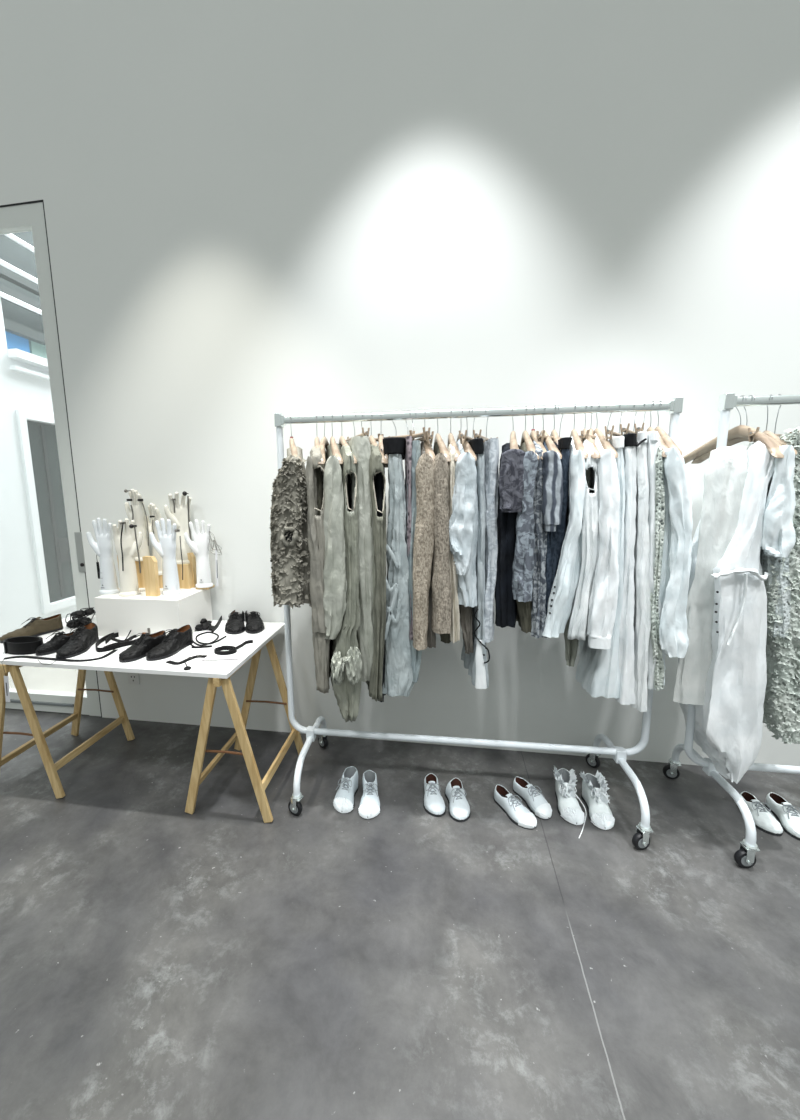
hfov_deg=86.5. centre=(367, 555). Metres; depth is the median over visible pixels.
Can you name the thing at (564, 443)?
jeans
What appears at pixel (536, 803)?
shoe
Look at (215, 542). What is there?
necklace
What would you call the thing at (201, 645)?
cord tangle
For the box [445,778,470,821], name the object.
shoe
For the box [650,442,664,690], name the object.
green lace top
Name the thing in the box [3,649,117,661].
belt
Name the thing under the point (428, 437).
hanger
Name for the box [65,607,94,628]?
heap
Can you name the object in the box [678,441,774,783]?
dress
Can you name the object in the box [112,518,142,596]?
ceramic piece
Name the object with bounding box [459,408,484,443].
hanger
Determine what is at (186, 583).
wooden block
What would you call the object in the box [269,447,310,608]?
jacket
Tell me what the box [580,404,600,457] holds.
wooden hanger
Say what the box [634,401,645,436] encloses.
hanger
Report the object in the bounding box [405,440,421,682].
trousers
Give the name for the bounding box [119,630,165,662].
shoe
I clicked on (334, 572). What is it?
shirt
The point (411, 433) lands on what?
hanger
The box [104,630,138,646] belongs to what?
bundle
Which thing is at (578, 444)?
wooden hanger
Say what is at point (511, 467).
dress
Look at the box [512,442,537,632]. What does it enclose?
blouse
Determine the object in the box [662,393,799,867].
clothes rack
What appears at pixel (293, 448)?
wooden hanger
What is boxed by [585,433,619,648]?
shirt
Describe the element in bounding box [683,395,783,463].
wooden hanger
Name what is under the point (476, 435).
hanger
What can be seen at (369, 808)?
shoe
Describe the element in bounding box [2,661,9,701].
tag
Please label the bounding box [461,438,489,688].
trousers
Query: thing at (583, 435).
hanger
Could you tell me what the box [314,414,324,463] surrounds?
wooden hanger
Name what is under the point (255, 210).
wall
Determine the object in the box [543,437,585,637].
shirt
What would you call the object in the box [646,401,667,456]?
wooden hanger
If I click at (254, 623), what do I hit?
shoe
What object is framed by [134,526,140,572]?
strap
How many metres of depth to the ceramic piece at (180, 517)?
2.58 m
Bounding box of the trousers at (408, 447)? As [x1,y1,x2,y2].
[405,436,412,639]
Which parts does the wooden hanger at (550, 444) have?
arm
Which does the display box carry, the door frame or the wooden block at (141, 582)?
the wooden block at (141, 582)
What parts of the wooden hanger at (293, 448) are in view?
arm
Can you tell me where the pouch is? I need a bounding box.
[195,618,213,630]
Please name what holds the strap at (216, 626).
on the tabletop
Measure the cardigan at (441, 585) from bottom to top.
0.930 m
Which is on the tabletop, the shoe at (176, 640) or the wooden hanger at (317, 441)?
the shoe at (176, 640)
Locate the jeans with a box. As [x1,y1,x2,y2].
[545,437,571,616]
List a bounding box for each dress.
[330,445,361,721]
[366,444,385,701]
[495,443,525,627]
[531,440,546,637]
[673,446,760,704]
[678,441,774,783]
[748,427,799,743]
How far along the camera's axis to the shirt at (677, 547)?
1.71 m
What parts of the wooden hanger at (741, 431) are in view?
arm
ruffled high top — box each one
[553,766,586,837]
[579,770,614,829]
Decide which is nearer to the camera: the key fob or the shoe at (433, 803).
the shoe at (433, 803)
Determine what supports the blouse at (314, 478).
hanging from the wooden hanger at (324, 443)
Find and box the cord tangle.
[190,632,226,647]
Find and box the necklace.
[208,531,221,585]
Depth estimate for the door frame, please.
2.63 m
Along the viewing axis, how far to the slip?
1.90 m
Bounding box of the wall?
[0,0,799,765]
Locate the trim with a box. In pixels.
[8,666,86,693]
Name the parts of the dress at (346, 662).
armhole trim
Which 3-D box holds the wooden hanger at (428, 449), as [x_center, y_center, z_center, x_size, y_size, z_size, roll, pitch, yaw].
[0.279,-0.552,1.978,0.052,0.250,0.410,0,9,4]
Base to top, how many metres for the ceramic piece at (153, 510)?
0.442 m
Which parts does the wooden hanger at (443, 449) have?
arm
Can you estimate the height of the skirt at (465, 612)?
0.833 m
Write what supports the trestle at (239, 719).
on the floor
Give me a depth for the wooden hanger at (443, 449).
1.86 m
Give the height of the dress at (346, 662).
1.293 m
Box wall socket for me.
[127,672,139,684]
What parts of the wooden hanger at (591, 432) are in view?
arm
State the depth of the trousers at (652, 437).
1.74 m
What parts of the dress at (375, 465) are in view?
armhole trim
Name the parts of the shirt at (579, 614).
armhole trim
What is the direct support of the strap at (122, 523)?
hanging from the ceramic piece at (128, 580)
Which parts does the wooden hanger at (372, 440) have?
arm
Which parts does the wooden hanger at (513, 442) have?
arm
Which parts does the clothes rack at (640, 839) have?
rail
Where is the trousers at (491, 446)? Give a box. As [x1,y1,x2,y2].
[483,438,498,642]
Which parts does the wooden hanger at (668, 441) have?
arm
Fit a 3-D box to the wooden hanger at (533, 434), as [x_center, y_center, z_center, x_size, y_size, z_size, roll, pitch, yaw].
[0.758,-0.547,1.909,0.052,0.250,0.410,1,9,13]
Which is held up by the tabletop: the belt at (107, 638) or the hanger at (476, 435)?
the belt at (107, 638)
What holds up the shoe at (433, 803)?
on the floor
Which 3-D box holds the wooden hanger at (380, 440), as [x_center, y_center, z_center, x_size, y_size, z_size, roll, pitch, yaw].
[0.076,-0.554,2.006,0.052,0.250,0.310,0,9,4]
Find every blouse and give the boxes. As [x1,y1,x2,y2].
[305,450,331,676]
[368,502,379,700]
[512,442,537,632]
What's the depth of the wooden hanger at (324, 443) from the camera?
1.99 m
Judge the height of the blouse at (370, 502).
1.198 m
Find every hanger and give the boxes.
[289,415,299,457]
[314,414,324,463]
[320,414,328,460]
[330,429,342,463]
[339,413,356,463]
[346,412,369,441]
[369,412,385,462]
[374,411,423,441]
[378,435,387,467]
[388,410,430,440]
[412,410,433,443]
[423,410,434,460]
[433,409,450,461]
[447,409,460,460]
[456,408,476,460]
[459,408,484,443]
[473,408,497,440]
[510,407,518,448]
[520,406,538,458]
[530,406,546,458]
[536,405,580,442]
[540,405,561,458]
[550,405,560,450]
[570,404,587,458]
[580,403,612,442]
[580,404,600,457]
[589,403,594,442]
[594,403,617,457]
[605,402,624,439]
[620,402,645,435]
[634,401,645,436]
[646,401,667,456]
[655,401,681,455]
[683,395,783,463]
[691,395,782,463]
[748,394,797,441]
[754,394,796,454]
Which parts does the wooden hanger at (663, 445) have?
arm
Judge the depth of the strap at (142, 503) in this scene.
2.57 m
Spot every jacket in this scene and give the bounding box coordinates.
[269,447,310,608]
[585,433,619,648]
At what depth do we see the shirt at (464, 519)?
1.80 m
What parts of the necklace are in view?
chain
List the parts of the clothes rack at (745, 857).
rail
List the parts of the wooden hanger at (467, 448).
arm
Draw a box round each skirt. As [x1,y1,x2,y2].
[459,604,473,654]
[575,436,625,697]
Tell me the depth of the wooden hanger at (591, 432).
1.85 m
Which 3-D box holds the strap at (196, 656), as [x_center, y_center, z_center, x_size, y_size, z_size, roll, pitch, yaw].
[-0.888,0.507,2.041,0.163,0.010,0.174,1,9,9]
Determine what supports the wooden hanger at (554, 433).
hanging from the clothes rack at (640, 839)
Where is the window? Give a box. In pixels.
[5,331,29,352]
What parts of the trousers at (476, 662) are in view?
trouser leg, trouser leg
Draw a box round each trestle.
[0,664,134,798]
[185,639,303,822]
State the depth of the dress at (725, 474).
1.73 m
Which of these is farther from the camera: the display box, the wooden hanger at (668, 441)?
the display box
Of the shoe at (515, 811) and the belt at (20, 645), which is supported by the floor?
the shoe at (515, 811)
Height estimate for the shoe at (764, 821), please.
0.083 m
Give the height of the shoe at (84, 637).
0.108 m
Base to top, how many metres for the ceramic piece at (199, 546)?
0.411 m
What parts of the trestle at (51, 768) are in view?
leg, tie rod, leg, rail, leg, rail, tie rod, leg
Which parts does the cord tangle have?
cord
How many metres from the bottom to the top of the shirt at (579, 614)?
0.880 m
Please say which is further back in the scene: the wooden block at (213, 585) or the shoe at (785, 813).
the wooden block at (213, 585)
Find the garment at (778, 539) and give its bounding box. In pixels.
[749,443,795,638]
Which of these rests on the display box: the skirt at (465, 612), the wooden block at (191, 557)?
the wooden block at (191, 557)
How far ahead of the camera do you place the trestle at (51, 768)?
2.25 m
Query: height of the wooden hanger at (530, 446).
0.250 m
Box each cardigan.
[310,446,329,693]
[413,439,435,649]
[431,442,451,642]
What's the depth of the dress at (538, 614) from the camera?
1.80 m
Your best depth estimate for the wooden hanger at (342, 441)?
1.96 m
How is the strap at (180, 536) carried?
hanging from the ring
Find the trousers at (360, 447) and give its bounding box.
[347,436,375,681]
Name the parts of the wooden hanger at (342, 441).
arm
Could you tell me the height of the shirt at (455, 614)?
0.878 m
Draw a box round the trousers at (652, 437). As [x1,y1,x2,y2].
[647,431,662,689]
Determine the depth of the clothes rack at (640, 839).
2.03 m
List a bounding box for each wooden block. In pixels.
[135,561,144,587]
[142,556,159,596]
[159,575,162,587]
[177,564,192,588]
[187,552,196,587]
[196,585,214,589]
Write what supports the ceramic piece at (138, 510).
on the wooden block at (141, 582)
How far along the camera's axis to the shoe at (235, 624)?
2.49 m
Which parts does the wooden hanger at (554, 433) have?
arm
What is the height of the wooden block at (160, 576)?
0.082 m
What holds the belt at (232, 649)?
on the tabletop
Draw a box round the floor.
[0,708,799,1119]
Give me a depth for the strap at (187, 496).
2.55 m
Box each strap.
[120,523,123,570]
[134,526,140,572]
[142,503,148,545]
[166,655,206,669]
[180,536,182,579]
[187,496,191,540]
[211,616,221,631]
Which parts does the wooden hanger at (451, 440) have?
arm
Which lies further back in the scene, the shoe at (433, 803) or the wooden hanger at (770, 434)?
the shoe at (433, 803)
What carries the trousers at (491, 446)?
hanging from the hanger at (476, 435)
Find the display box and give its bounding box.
[94,587,212,637]
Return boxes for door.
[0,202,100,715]
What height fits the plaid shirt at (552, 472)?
0.698 m
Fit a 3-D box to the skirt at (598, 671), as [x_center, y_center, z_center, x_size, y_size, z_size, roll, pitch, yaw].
[1.078,0.076,1.961,0.131,1.181,0.369,1,9,9]
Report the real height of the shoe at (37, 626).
0.102 m
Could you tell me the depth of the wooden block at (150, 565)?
2.41 m
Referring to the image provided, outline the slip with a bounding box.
[376,449,386,701]
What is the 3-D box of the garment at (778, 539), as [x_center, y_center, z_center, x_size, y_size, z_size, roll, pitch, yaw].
[1.679,-0.083,1.794,0.172,0.792,0.518,3,10,26]
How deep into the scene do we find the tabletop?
2.10 m
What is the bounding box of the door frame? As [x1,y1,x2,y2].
[0,200,101,716]
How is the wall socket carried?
attached to the wall
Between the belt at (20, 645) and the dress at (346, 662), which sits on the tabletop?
the belt at (20, 645)
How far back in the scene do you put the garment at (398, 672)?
1.92 m
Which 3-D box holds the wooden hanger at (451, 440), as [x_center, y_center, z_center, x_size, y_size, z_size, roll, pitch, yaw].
[0.397,-0.551,1.960,0.052,0.250,0.410,0,9,8]
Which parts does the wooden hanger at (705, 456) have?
arm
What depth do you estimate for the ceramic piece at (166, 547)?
2.43 m
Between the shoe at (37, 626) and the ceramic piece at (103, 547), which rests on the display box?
the ceramic piece at (103, 547)
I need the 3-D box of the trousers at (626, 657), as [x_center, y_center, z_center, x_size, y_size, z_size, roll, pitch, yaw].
[1.147,0.054,1.948,0.128,1.156,0.381,1,9,13]
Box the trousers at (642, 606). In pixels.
[631,431,650,711]
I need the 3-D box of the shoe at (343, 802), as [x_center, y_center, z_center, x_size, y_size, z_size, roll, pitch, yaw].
[-0.107,1.184,2.156,0.110,0.115,0.208,2,9,16]
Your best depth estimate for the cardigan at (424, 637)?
1.83 m
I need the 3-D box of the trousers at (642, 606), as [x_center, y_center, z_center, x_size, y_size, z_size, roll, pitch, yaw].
[1.213,0.068,1.927,0.141,1.191,0.414,3,9,21]
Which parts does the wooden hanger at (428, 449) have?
arm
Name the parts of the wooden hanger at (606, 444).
arm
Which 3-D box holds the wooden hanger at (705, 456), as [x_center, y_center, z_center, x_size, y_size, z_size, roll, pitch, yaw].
[1.546,-0.527,1.752,0.066,0.261,0.410,-1,9,-5]
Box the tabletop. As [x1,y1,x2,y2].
[0,615,284,678]
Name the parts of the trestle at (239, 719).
leg, rail, tie rod, leg, leg, tie rod, rail, leg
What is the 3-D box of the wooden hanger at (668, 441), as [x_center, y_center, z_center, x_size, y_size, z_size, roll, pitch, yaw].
[1.270,-0.543,1.836,0.052,0.250,0.410,2,9,18]
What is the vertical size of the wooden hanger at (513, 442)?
0.240 m
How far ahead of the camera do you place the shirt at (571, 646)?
1.90 m
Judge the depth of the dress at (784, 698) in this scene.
1.71 m
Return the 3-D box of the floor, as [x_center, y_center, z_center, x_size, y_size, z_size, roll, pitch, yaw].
[0.630,1.475,0.896,9.000,0.100,3.640,1,9,9]
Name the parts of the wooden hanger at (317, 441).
arm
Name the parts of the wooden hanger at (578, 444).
arm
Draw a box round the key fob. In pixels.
[96,555,99,578]
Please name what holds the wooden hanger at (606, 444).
hanging from the clothes rack at (640, 839)
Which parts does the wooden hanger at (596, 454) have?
arm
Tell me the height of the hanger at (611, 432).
0.170 m
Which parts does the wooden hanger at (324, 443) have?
arm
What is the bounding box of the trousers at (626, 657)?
[615,433,636,704]
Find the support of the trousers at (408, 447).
hanging from the hanger at (423, 433)
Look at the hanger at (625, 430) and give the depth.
1.74 m
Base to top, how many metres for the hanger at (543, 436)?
0.178 m
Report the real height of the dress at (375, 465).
1.175 m
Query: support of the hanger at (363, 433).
hanging from the clothes rack at (640, 839)
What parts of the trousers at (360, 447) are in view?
trouser leg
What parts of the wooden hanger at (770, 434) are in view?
arm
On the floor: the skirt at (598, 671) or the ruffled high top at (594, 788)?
the ruffled high top at (594, 788)
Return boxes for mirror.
[0,231,76,636]
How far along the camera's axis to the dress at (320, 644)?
1.97 m
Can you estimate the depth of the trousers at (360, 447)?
1.92 m
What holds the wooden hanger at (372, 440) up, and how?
hanging from the clothes rack at (640, 839)
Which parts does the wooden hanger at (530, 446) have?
arm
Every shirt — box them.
[323,443,346,639]
[447,444,459,642]
[449,439,478,606]
[542,440,563,596]
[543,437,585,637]
[564,467,590,666]
[567,438,598,639]
[656,434,692,684]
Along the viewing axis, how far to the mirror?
4.00 m
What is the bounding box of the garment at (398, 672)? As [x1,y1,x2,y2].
[382,437,414,696]
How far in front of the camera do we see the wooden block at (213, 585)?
2.58 m
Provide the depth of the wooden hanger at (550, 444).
1.78 m
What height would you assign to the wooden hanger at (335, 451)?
0.250 m
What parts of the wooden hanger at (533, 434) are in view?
arm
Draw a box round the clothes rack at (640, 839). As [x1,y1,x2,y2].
[274,397,682,849]
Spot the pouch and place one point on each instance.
(205, 624)
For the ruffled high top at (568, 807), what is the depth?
2.06 m
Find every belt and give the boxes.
[3,636,42,654]
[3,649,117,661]
[95,632,135,651]
[214,640,252,654]
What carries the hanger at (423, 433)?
hanging from the clothes rack at (640, 839)
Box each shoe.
[0,614,62,642]
[35,631,73,655]
[56,622,98,658]
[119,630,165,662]
[146,625,192,660]
[225,610,244,634]
[245,611,263,633]
[333,766,357,813]
[358,770,380,818]
[423,773,445,816]
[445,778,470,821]
[494,785,536,828]
[513,777,551,819]
[740,791,782,835]
[765,792,799,840]
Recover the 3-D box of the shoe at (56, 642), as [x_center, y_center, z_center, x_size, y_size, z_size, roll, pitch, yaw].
[-1.623,0.446,2.226,0.091,0.092,0.203,7,12,43]
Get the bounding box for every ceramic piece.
[86,518,119,593]
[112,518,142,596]
[125,489,149,560]
[145,503,161,574]
[149,518,181,594]
[164,492,191,563]
[184,519,212,587]
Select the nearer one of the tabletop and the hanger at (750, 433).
the hanger at (750, 433)

